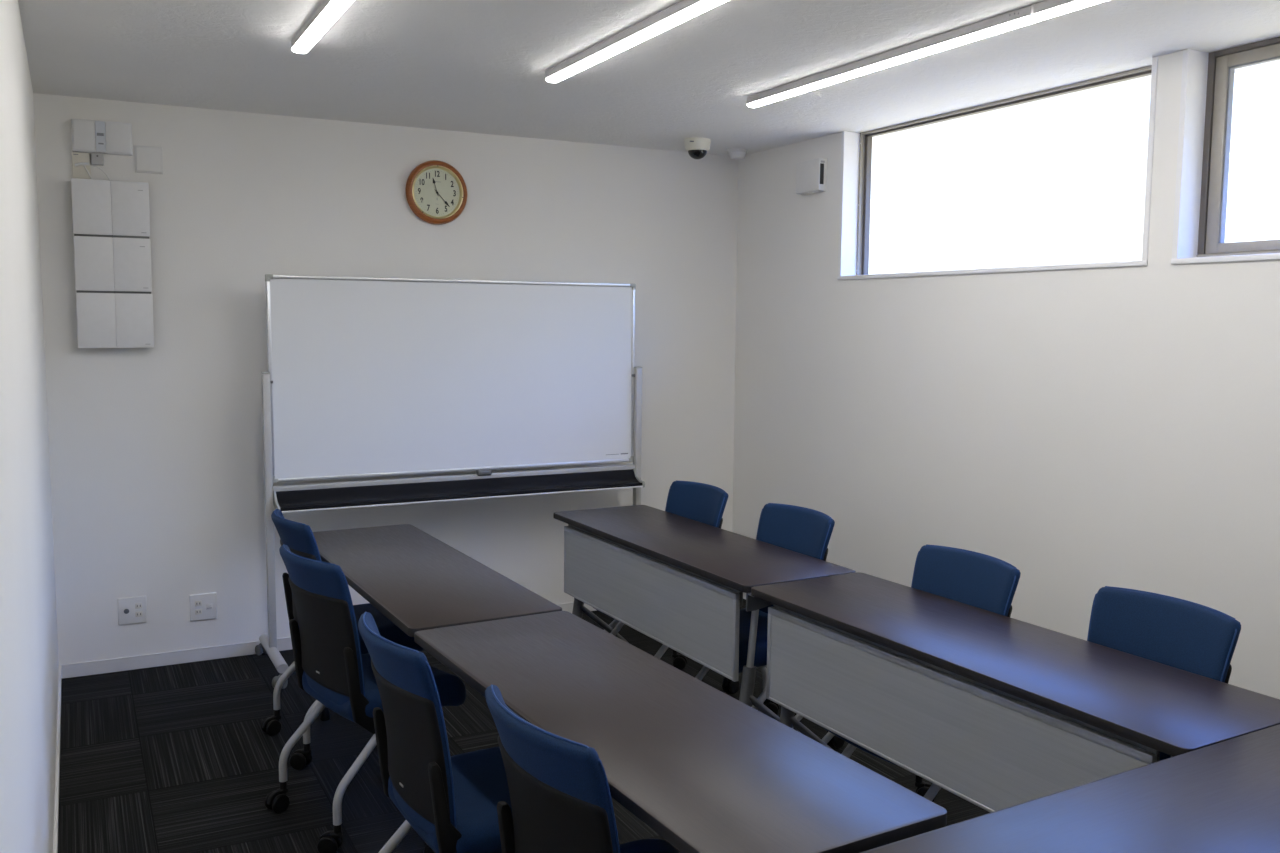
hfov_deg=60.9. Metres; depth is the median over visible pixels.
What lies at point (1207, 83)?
window
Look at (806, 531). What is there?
office chair
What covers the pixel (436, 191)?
wall clock
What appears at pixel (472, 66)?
ceiling
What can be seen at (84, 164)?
cable
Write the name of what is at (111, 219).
electrical panel
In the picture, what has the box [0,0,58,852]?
wall
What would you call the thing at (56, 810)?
baseboard
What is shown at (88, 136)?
wall control box
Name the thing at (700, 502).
office chair
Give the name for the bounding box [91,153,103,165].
outlet
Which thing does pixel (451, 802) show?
office chair
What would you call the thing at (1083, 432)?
wall
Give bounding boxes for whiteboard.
[255,274,644,688]
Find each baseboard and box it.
[53,665,61,852]
[61,602,596,678]
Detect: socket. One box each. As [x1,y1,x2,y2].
[135,603,142,616]
[195,601,201,614]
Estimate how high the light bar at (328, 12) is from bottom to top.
0.043 m
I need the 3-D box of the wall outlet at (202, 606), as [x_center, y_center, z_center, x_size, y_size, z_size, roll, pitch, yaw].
[-1.992,0.823,4.971,0.116,0.122,0.013,-2,6,-27]
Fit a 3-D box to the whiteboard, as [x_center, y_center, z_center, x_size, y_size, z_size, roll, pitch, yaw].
[-0.824,0.181,5.196,1.910,1.755,0.584,-2,6,-27]
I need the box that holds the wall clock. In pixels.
[405,160,466,224]
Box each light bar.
[291,0,353,52]
[545,0,727,82]
[747,4,1041,107]
[1033,0,1107,19]
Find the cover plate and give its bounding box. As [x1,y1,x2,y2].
[134,145,162,173]
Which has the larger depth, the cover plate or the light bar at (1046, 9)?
the cover plate
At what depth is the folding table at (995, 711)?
2.75 m
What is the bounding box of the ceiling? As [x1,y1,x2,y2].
[18,0,1279,155]
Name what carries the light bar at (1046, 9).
attached to the ceiling
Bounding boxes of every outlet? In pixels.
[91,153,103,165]
[117,596,146,624]
[189,592,216,620]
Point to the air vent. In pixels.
(810, 174)
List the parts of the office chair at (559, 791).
backrest, seat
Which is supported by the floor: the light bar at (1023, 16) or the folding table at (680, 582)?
the folding table at (680, 582)
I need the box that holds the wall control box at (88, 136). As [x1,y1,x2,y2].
[71,118,132,155]
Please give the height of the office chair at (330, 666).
0.865 m
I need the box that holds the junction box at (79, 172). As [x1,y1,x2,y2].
[72,152,90,178]
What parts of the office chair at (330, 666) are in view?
leg, backrest, leg, seat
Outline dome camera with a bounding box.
[684,137,710,158]
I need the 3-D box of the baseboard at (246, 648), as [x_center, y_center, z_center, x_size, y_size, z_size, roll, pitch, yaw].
[-0.993,1.000,5.514,3.422,0.060,0.010,-2,6,-27]
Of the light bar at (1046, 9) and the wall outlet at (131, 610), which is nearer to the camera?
the light bar at (1046, 9)
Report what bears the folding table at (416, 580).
on the floor
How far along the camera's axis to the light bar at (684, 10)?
3.40 m
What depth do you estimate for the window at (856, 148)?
5.06 m
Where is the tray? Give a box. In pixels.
[276,469,641,510]
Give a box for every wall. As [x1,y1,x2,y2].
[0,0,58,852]
[33,93,737,664]
[732,51,1279,698]
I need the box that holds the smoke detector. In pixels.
[727,148,747,159]
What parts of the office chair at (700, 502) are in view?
leg, leg, backrest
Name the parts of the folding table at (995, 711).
rail, leg, rail, modesty panel, rail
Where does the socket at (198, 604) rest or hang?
attached to the wall outlet at (202, 606)
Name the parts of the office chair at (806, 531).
leg, seat, leg, leg, backrest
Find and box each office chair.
[261,509,423,769]
[265,544,465,852]
[358,611,512,852]
[485,684,679,852]
[594,481,739,693]
[695,503,844,747]
[819,544,1020,801]
[1087,586,1240,760]
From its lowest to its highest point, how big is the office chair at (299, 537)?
0.865 m
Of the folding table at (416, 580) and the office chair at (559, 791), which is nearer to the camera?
the office chair at (559, 791)
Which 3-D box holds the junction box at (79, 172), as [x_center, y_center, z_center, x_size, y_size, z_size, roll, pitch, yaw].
[-2.352,-1.095,4.586,0.068,0.112,0.017,-2,6,-27]
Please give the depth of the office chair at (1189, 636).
2.79 m
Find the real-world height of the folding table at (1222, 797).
0.731 m
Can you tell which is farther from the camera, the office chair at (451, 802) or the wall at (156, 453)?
the wall at (156, 453)
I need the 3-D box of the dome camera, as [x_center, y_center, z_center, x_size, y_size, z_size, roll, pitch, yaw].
[0.290,-1.403,5.517,0.138,0.098,0.136,-2,6,-27]
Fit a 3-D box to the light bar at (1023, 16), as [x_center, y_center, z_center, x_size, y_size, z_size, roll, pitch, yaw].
[0.802,-1.259,3.799,0.054,0.043,1.490,-2,6,-27]
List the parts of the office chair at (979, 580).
leg, seat, leg, backrest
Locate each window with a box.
[837,57,1157,279]
[1171,37,1279,263]
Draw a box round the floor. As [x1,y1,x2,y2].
[58,599,989,852]
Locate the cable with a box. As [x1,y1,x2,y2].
[75,162,110,180]
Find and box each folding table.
[313,524,561,852]
[414,611,946,852]
[554,505,855,728]
[751,572,1279,812]
[861,724,1279,852]
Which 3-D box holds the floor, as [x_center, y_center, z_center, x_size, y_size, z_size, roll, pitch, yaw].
[0.482,1.365,2.702,3.758,0.100,6.720,-2,6,-27]
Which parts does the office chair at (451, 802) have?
leg, backrest, seat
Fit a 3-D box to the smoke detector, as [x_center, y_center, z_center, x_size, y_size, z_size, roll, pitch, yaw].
[0.521,-1.458,5.836,0.112,0.047,0.112,-2,6,-27]
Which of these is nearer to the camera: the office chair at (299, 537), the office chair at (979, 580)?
the office chair at (979, 580)
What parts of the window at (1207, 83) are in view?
casing, sill, sash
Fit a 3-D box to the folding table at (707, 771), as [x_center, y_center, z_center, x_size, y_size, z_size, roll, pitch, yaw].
[-0.040,0.970,2.434,0.459,0.731,1.494,-3,6,-30]
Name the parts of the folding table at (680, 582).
rail, leg, rail, modesty panel, rail, rail, leg, leg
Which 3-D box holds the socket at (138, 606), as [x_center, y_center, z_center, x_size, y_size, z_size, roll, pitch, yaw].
[-2.227,0.816,4.843,0.028,0.062,0.003,-2,6,-27]
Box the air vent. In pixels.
[796,158,826,194]
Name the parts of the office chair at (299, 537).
leg, backrest, leg, seat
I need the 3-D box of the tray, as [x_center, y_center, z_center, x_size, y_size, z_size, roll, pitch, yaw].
[-0.806,0.295,5.200,1.778,0.073,0.134,-2,6,-27]
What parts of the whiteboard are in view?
post, frame corner, frame rail, frame rail, frame rail, tray rail, frame rail, frame corner, post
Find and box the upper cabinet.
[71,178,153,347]

